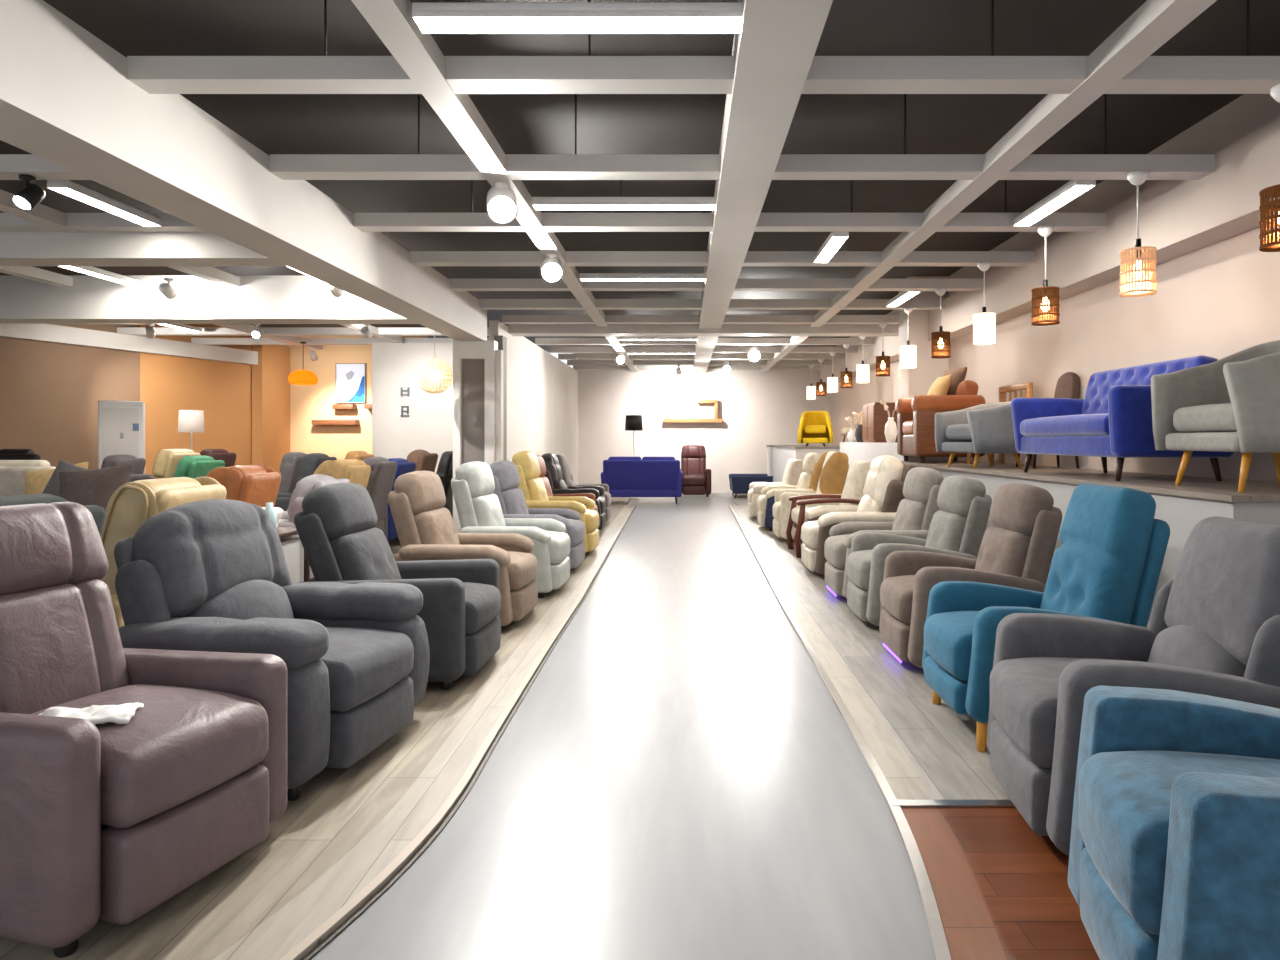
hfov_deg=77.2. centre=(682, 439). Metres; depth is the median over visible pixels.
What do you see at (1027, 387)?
chair
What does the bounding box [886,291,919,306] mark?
ceiling light
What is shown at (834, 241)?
ceiling light
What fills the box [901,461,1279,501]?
platform
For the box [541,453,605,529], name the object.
recliner armchair
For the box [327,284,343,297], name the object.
track spotlight
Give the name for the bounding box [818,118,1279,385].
beam
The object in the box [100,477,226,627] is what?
recliner armchair
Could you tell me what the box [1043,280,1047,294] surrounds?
socket
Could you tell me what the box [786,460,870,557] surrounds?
lounge chair
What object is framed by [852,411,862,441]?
vase
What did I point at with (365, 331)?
track spotlight
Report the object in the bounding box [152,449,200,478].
recliner armchair
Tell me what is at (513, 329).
ceiling beam
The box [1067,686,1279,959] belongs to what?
recliner armchair
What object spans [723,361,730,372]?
track spotlight
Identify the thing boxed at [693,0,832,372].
ceiling beam
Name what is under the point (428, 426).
wall
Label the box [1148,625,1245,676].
lumbar cushion
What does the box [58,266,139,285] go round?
ceiling light
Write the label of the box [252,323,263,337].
track spotlight
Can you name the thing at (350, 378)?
wall picture
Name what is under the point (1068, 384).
dining chair
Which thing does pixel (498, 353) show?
trim
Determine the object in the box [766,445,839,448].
platform
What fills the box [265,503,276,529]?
spray bottle
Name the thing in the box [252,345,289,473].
wall pier
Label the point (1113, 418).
sofa
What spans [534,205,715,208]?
diffuser
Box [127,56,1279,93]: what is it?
ceiling beam
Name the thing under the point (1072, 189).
ceiling light
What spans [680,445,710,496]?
recliner armchair
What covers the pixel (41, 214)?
ceiling beam
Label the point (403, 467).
recliner armchair
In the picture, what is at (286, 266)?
ceiling light
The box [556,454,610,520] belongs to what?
recliner armchair
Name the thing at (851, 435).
vase
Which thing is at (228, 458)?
recliner armchair
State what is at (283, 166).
ceiling beam
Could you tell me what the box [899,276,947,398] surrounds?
column
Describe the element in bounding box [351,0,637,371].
ceiling beam
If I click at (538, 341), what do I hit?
ceiling beam
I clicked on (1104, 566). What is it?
cushion
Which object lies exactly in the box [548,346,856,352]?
ceiling beam
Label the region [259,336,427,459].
wall
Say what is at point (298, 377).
pendant lamp
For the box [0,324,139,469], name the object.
wall
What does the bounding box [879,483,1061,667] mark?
recliner armchair
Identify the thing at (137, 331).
ceiling beam
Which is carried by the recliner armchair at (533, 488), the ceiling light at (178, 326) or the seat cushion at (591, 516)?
the seat cushion at (591, 516)
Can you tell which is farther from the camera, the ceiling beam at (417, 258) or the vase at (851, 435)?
the vase at (851, 435)
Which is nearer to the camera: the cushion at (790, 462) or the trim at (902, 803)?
the trim at (902, 803)
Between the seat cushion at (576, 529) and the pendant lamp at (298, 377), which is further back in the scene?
the pendant lamp at (298, 377)
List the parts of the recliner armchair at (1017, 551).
armrest, armrest, backrest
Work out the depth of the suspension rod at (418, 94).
5.15 m
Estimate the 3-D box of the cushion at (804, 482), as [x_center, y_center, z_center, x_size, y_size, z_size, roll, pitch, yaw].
[1.786,0.707,11.750,0.256,0.468,0.521,0,0,0]
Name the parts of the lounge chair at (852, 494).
leg, leg, armrest, armrest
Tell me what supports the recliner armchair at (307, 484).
on the floor
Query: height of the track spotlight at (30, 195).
0.219 m
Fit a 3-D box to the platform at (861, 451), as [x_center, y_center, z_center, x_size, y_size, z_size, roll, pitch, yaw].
[3.215,0.680,12.050,0.870,1.280,4.300,0,0,0]
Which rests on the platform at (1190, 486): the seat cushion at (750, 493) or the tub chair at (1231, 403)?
the tub chair at (1231, 403)
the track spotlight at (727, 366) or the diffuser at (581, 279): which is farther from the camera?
the track spotlight at (727, 366)
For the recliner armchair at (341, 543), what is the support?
on the floor
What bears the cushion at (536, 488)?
on the recliner armchair at (533, 488)
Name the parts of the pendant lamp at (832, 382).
lamp shade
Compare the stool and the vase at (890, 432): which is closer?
the vase at (890, 432)
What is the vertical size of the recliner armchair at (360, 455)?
1.136 m
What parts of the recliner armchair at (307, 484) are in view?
armrest, backrest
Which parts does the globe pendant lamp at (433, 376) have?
lamp shade, bulb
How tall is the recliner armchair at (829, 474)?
1.152 m
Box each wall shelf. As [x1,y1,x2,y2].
[312,420,359,424]
[332,404,356,408]
[364,404,371,408]
[664,399,721,422]
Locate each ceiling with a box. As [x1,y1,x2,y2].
[0,0,1279,350]
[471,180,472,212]
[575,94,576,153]
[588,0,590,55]
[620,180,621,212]
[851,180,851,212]
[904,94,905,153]
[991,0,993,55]
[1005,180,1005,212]
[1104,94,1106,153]
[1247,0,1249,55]
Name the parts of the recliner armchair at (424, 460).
backrest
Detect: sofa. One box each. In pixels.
[0,449,40,459]
[0,460,55,496]
[103,474,155,511]
[601,457,682,503]
[729,474,772,497]
[1010,355,1233,480]
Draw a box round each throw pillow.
[25,462,87,494]
[42,460,88,496]
[59,465,130,507]
[927,374,951,394]
[942,367,966,394]
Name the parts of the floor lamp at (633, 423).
lamp shade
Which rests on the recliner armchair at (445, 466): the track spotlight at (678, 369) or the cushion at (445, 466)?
the cushion at (445, 466)
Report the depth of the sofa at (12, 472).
8.19 m
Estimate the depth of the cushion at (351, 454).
11.97 m
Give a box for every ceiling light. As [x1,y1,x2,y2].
[47,180,163,227]
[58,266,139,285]
[158,324,201,331]
[286,266,327,284]
[412,2,742,33]
[532,197,715,209]
[580,273,705,280]
[619,336,696,340]
[628,353,694,353]
[814,232,848,262]
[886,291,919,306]
[1013,180,1095,225]
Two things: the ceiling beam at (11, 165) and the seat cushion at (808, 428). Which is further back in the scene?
the seat cushion at (808, 428)
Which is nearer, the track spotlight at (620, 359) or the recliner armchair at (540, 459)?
the recliner armchair at (540, 459)
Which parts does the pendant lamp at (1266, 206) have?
lamp shade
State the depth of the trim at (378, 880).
2.75 m
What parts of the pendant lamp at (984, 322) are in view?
lamp shade, cord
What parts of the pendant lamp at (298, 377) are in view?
lamp shade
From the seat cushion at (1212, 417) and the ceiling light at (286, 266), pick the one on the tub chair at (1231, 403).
the seat cushion at (1212, 417)
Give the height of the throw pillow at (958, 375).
0.499 m
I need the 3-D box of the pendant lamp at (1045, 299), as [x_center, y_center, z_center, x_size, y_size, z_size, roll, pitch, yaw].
[2.900,-1.314,6.400,0.206,0.772,0.206,0,0,0]
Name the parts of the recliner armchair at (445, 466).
backrest, frame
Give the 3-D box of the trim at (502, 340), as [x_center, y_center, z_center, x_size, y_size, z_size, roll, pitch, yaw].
[-2.560,-0.075,11.225,0.120,2.750,0.250,0,0,0]
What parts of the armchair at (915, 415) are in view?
armrest, leg, frame, armrest, backrest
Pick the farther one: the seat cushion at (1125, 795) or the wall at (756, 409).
the wall at (756, 409)
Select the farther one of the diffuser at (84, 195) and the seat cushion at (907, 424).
the seat cushion at (907, 424)
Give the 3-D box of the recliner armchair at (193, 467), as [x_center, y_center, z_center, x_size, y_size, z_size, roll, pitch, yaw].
[-5.703,0.737,8.850,0.974,1.126,0.700,0,0,0]
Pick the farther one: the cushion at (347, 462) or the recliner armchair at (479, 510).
the cushion at (347, 462)
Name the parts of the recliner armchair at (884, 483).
armrest, armrest, backrest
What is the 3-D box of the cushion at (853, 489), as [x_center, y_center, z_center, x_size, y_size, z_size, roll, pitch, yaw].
[1.985,0.552,9.200,0.317,0.626,0.580,0,0,0]
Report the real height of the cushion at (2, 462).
0.643 m
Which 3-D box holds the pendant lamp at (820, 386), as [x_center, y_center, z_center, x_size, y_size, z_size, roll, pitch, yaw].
[2.900,-1.314,16.800,0.206,0.772,0.206,0,0,0]
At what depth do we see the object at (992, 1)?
3.85 m
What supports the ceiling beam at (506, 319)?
attached to the beam at (1177, 218)
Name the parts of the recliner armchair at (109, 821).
armrest, armrest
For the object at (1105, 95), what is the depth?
5.15 m
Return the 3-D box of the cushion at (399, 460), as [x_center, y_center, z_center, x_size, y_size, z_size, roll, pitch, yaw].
[-3.580,0.472,9.850,0.271,0.496,0.566,0,0,0]
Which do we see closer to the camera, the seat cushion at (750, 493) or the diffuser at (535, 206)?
the diffuser at (535, 206)
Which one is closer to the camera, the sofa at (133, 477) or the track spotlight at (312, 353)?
the sofa at (133, 477)
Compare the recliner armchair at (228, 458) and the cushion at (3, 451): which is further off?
the recliner armchair at (228, 458)
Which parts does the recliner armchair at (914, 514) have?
armrest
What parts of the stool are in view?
seat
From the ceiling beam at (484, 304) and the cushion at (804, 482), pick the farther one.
the cushion at (804, 482)
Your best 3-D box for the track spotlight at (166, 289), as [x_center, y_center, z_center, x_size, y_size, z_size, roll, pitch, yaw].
[-5.400,-1.589,8.382,0.116,0.215,0.183,0,0,0]
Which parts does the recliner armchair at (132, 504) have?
armrest, backrest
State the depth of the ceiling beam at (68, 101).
4.24 m
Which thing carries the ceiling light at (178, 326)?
attached to the ceiling beam at (44, 323)
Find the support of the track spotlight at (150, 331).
attached to the ceiling beam at (44, 323)
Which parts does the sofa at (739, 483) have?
armrest, armrest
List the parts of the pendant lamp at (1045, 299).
bulb, lamp shade, cord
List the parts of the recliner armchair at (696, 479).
armrest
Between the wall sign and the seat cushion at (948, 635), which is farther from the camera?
the wall sign
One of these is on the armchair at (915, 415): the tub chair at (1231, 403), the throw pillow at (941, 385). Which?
the throw pillow at (941, 385)
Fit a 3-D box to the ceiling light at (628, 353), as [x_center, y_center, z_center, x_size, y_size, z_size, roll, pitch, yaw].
[-0.420,-1.730,15.800,1.340,0.061,0.135,0,0,0]
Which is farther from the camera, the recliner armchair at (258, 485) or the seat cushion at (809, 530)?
the seat cushion at (809, 530)
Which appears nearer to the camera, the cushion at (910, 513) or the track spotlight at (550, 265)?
the cushion at (910, 513)
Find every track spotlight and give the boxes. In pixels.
[12,174,44,210]
[146,323,155,338]
[158,278,176,298]
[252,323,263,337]
[309,349,317,360]
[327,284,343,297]
[361,323,372,338]
[487,182,516,223]
[540,253,562,282]
[616,352,624,363]
[676,365,680,374]
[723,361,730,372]
[748,347,760,361]
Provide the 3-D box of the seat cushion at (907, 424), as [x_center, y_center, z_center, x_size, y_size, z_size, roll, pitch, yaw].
[2.970,-0.140,9.420,0.660,0.180,0.500,0,0,0]
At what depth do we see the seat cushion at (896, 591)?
4.61 m
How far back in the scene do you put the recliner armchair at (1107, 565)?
3.45 m
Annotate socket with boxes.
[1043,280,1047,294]
[1125,239,1149,257]
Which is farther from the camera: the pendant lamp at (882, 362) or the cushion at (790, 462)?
the cushion at (790, 462)
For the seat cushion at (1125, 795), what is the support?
on the recliner armchair at (1174, 854)
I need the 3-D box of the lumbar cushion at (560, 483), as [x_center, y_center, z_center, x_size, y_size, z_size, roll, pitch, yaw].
[-1.760,0.741,11.350,0.269,0.397,0.485,0,0,0]
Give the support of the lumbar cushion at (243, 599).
on the recliner armchair at (212, 575)
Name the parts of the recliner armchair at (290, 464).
backrest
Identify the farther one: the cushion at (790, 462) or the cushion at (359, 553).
the cushion at (790, 462)
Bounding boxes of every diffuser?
[53,188,155,224]
[415,17,741,30]
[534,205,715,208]
[581,279,705,279]
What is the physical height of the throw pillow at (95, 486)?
0.589 m
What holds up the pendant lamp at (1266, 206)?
hanging from the ceiling beam at (152, 74)
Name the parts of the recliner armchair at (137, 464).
backrest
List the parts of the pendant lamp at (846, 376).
lamp shade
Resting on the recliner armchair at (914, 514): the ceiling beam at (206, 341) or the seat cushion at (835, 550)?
the seat cushion at (835, 550)
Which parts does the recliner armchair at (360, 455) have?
backrest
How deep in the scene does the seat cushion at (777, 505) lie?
10.27 m
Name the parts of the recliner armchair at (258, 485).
backrest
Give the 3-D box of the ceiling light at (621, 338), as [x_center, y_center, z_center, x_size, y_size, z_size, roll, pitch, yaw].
[-0.420,-1.730,13.600,1.340,0.061,0.135,0,0,0]
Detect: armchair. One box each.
[0,493,105,536]
[0,502,286,957]
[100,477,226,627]
[101,454,145,473]
[114,499,429,800]
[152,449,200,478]
[173,455,224,478]
[200,449,236,466]
[206,464,280,506]
[275,453,336,510]
[278,452,306,492]
[278,474,349,581]
[287,459,370,510]
[294,483,500,689]
[344,451,373,460]
[363,457,397,540]
[388,458,415,543]
[388,471,537,629]
[406,449,437,471]
[436,451,452,518]
[451,461,569,597]
[489,460,584,568]
[512,451,598,552]
[536,455,597,528]
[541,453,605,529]
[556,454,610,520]
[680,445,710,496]
[748,459,803,516]
[757,453,820,530]
[773,451,848,538]
[801,455,911,578]
[824,467,943,597]
[847,476,991,625]
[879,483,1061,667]
[895,380,985,462]
[922,483,1169,751]
[987,516,1279,855]
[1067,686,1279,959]
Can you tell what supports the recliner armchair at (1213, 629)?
on the floor
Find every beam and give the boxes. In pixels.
[0,0,486,340]
[0,154,89,179]
[0,189,402,342]
[0,213,208,231]
[0,232,285,265]
[0,266,322,349]
[0,275,415,322]
[44,323,417,323]
[117,327,488,335]
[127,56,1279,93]
[191,338,488,344]
[270,154,1214,179]
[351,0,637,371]
[354,213,1105,231]
[410,251,1033,265]
[449,279,983,290]
[479,299,945,309]
[502,315,898,323]
[508,324,898,335]
[535,338,872,344]
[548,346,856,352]
[558,354,843,359]
[567,360,831,364]
[575,365,821,369]
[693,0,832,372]
[759,0,1216,371]
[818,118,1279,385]
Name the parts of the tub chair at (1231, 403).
leg, seat, leg, leg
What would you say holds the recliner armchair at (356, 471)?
on the floor
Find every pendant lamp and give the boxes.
[288,342,317,384]
[416,331,452,393]
[807,365,815,398]
[816,359,825,395]
[827,352,837,391]
[840,344,851,387]
[856,336,868,382]
[876,322,889,376]
[900,307,915,367]
[931,288,949,357]
[973,262,995,344]
[1031,226,1059,325]
[1120,170,1156,296]
[1259,84,1279,251]
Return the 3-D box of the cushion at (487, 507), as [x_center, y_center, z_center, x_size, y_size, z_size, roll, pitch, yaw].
[-1.686,0.707,6.943,0.256,0.468,0.517,0,0,2]
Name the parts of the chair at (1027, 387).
leg, frame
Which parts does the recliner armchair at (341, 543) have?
backrest, armrest, armrest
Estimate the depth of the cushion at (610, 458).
16.23 m
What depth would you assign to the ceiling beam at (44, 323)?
11.67 m
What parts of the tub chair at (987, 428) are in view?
leg, seat, leg, leg, leg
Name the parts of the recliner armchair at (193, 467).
backrest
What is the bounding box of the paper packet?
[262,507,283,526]
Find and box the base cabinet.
[862,402,896,442]
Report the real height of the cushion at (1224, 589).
0.456 m
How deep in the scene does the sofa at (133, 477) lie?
7.84 m
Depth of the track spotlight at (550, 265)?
7.23 m
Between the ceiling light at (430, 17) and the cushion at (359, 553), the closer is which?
the ceiling light at (430, 17)
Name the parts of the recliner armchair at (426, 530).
backrest, armrest, armrest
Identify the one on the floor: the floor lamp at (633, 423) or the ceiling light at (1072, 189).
the floor lamp at (633, 423)
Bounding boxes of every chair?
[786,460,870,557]
[798,411,832,446]
[935,401,1021,467]
[967,382,1032,465]
[1016,372,1079,467]
[1151,340,1279,492]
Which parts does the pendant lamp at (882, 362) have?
lamp shade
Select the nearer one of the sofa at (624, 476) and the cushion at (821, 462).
the cushion at (821, 462)
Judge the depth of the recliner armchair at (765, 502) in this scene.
11.50 m
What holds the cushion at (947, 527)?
on the recliner armchair at (958, 528)
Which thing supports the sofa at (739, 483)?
on the floor
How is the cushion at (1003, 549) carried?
on the recliner armchair at (1017, 551)
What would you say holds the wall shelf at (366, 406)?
attached to the wall at (308, 403)
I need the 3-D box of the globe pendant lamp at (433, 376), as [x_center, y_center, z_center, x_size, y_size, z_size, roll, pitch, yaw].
[-3.030,-1.133,9.750,0.433,1.134,0.433,0,0,0]
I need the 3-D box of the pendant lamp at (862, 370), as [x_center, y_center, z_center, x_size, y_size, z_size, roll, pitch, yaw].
[2.900,-1.315,12.900,0.204,0.770,0.204,0,0,0]
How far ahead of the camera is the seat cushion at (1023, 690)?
2.66 m
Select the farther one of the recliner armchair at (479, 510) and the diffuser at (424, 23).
the recliner armchair at (479, 510)
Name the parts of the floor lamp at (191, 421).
lamp shade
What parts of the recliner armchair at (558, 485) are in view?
armrest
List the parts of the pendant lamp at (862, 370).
lamp shade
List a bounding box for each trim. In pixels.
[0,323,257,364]
[280,505,634,959]
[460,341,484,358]
[494,335,506,460]
[495,350,502,461]
[729,505,950,959]
[889,800,1014,806]
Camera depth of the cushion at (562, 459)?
12.29 m
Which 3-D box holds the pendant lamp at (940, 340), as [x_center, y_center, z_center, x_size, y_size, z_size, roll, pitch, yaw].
[2.900,-1.314,9.000,0.206,0.772,0.206,0,0,0]
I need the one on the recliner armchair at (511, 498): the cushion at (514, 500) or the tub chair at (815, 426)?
the cushion at (514, 500)
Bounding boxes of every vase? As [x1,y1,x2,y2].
[845,416,857,441]
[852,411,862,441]
[880,400,896,442]
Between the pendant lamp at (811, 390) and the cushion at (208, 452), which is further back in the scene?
the pendant lamp at (811, 390)
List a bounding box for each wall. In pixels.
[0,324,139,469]
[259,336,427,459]
[372,343,452,472]
[453,340,461,532]
[485,340,497,464]
[489,320,577,484]
[573,353,828,492]
[829,94,1279,481]
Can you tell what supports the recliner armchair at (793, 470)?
on the floor
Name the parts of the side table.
leg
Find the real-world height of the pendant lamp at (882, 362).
0.772 m
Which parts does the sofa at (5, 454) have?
backrest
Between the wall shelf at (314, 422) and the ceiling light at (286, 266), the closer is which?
the ceiling light at (286, 266)
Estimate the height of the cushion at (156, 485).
0.744 m
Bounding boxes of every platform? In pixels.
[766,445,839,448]
[767,447,839,481]
[840,442,972,483]
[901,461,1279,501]
[911,466,1279,625]
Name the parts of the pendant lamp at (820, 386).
lamp shade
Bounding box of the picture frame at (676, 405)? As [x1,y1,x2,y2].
[667,396,686,418]
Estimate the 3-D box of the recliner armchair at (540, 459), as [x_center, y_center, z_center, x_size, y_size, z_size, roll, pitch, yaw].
[-1.566,0.743,10.250,0.932,1.114,0.800,0,0,0]
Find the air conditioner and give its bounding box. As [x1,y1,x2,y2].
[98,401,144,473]
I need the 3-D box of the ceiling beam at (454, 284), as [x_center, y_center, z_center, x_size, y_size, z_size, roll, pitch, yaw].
[0.375,-1.755,9.050,5.990,0.110,0.160,0,0,0]
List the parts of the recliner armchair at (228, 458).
backrest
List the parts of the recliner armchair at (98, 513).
backrest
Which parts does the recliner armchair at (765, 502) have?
armrest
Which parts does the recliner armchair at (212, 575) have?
backrest, armrest, armrest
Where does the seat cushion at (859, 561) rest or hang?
on the recliner armchair at (958, 528)
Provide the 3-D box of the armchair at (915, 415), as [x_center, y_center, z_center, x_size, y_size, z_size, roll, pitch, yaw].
[3.010,-0.215,9.420,0.820,0.950,0.900,0,0,0]
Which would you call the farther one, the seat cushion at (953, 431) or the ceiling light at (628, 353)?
the ceiling light at (628, 353)
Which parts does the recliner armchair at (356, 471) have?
backrest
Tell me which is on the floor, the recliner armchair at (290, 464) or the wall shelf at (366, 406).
the recliner armchair at (290, 464)
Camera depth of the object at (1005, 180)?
6.45 m
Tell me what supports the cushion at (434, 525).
on the recliner armchair at (426, 530)
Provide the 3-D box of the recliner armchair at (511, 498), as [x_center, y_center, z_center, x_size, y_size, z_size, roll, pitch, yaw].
[-1.464,0.753,8.015,0.928,1.094,0.835,0,0,2]
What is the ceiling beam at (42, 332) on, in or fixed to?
attached to the wall at (50, 393)
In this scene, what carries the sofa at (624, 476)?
on the floor
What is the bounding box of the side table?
[277,527,309,582]
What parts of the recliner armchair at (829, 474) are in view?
armrest, armrest, backrest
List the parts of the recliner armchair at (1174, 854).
armrest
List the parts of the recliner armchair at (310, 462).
armrest, armrest, backrest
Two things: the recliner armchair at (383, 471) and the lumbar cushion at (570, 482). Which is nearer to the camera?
the recliner armchair at (383, 471)
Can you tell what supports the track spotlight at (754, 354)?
attached to the ceiling beam at (538, 341)
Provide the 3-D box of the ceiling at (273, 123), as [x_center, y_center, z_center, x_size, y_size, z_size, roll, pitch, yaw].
[-4.000,-2.300,9.600,16.000,0.100,21.200,0,0,0]
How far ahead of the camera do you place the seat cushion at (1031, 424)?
5.67 m
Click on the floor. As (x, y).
(679, 777)
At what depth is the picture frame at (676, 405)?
19.94 m
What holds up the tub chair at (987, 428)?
on the platform at (1190, 486)
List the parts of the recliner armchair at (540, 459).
armrest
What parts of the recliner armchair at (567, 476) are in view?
armrest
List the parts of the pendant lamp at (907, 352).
lamp shade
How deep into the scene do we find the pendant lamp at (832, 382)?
15.42 m
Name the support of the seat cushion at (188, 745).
on the recliner armchair at (109, 821)
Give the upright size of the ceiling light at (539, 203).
0.061 m
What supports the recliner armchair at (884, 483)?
on the floor
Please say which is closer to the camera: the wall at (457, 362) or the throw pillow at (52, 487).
the throw pillow at (52, 487)
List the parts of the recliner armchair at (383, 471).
frame, backrest, armrest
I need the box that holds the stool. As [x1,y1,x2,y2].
[841,427,855,441]
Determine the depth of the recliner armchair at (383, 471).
8.87 m
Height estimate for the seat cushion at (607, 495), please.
0.243 m
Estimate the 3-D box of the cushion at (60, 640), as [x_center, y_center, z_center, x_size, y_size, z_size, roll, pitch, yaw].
[-2.005,0.695,2.458,0.251,0.463,0.544,0,0,16]
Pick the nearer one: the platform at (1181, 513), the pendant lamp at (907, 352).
the platform at (1181, 513)
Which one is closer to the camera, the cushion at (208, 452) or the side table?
the side table
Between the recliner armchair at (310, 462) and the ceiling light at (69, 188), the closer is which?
the ceiling light at (69, 188)
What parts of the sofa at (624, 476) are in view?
armrest, backrest, frame, armrest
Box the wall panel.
[140,324,254,474]
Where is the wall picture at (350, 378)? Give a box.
[335,363,365,402]
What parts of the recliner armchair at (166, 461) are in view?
backrest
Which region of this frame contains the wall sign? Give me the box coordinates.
[401,387,408,416]
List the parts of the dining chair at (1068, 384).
leg, leg, backrest, leg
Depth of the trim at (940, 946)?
2.81 m
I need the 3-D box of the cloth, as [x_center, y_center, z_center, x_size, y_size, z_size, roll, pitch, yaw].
[-1.662,0.759,2.217,0.253,0.043,0.146,0,0,-20]
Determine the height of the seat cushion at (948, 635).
0.233 m
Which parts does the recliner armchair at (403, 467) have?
frame, backrest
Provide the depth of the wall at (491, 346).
10.60 m
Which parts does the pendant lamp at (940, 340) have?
lamp shade, cord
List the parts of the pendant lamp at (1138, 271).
cord, lamp shade, bulb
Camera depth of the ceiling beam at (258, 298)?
8.85 m
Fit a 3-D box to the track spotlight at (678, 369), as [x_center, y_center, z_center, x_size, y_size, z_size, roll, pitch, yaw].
[-0.102,-1.587,18.136,0.116,0.219,0.185,0,0,6]
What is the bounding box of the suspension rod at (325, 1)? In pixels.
[324,0,326,55]
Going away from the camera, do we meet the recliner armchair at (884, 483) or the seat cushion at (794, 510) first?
the recliner armchair at (884, 483)
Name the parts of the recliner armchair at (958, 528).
armrest, armrest, backrest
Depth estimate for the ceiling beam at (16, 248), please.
6.55 m
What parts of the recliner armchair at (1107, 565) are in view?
leg, leg, armrest, armrest, backrest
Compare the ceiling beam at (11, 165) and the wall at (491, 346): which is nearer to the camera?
the ceiling beam at (11, 165)
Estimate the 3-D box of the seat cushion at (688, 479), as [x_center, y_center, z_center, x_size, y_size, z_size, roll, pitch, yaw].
[0.250,0.916,18.480,0.514,0.243,0.600,0,0,0]
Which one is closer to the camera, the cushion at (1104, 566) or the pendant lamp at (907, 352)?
the cushion at (1104, 566)
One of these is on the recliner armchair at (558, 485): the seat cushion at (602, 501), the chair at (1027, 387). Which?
the seat cushion at (602, 501)
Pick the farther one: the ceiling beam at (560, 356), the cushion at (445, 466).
the ceiling beam at (560, 356)
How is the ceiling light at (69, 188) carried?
attached to the ceiling beam at (84, 222)
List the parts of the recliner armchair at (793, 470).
armrest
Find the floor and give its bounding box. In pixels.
[0,492,1099,959]
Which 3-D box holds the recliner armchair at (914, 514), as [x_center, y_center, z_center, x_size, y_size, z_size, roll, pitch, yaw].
[1.662,0.763,6.650,0.924,1.074,0.815,0,0,0]
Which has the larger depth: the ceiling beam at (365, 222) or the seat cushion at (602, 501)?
the seat cushion at (602, 501)
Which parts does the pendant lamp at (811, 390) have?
lamp shade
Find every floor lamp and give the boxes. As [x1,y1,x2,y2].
[178,410,204,449]
[625,415,642,498]
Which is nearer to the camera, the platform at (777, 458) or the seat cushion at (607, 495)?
the seat cushion at (607, 495)
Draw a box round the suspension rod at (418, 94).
[418,94,419,153]
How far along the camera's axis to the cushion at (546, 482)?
10.18 m
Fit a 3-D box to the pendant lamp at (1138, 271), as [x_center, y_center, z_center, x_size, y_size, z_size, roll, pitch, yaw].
[2.900,-1.314,5.100,0.206,0.772,0.206,0,0,0]
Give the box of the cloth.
[38,702,143,724]
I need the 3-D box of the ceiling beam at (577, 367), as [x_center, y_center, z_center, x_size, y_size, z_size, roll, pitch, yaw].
[0.375,-1.755,19.450,5.990,0.110,0.160,0,0,0]
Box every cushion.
[0,449,34,453]
[0,460,49,465]
[0,579,129,713]
[30,684,267,828]
[129,474,155,481]
[134,477,200,492]
[185,579,293,619]
[200,449,228,455]
[320,627,413,711]
[330,528,400,580]
[334,459,359,467]
[344,451,366,459]
[388,458,407,462]
[413,507,459,544]
[436,451,452,474]
[463,582,500,634]
[472,493,505,525]
[502,487,528,513]
[507,551,537,589]
[526,477,548,500]
[540,476,552,495]
[547,531,569,563]
[554,479,567,488]
[556,454,571,482]
[567,519,584,546]
[568,480,575,485]
[585,509,598,532]
[597,497,605,513]
[605,492,610,506]
[608,457,641,459]
[642,457,674,459]
[682,458,704,475]
[683,474,704,485]
[748,489,754,502]
[757,494,766,511]
[773,501,780,520]
[782,459,796,484]
[791,507,812,523]
[796,472,811,488]
[801,520,818,548]
[805,425,825,432]
[816,451,834,492]
[824,534,848,568]
[839,460,870,504]
[847,550,871,590]
[857,495,881,511]
[880,575,914,623]
[892,498,926,529]
[903,420,912,434]
[924,611,979,680]
[925,510,966,551]
[946,424,971,438]
[975,526,1030,576]
[990,657,1130,767]
[1020,413,1109,435]
[1040,483,1155,623]
[1079,750,1279,934]
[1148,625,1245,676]
[1164,516,1279,665]
[1173,403,1236,431]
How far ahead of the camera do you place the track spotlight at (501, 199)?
5.23 m
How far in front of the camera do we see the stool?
14.44 m
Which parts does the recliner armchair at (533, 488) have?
armrest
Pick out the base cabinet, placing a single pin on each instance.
(874, 416)
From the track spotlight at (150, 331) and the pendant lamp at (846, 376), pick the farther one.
the pendant lamp at (846, 376)
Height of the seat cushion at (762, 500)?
0.243 m
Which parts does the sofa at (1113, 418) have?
leg, armrest, leg, leg, frame, backrest, armrest, leg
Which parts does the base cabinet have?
door, door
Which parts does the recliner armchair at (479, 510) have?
backrest, armrest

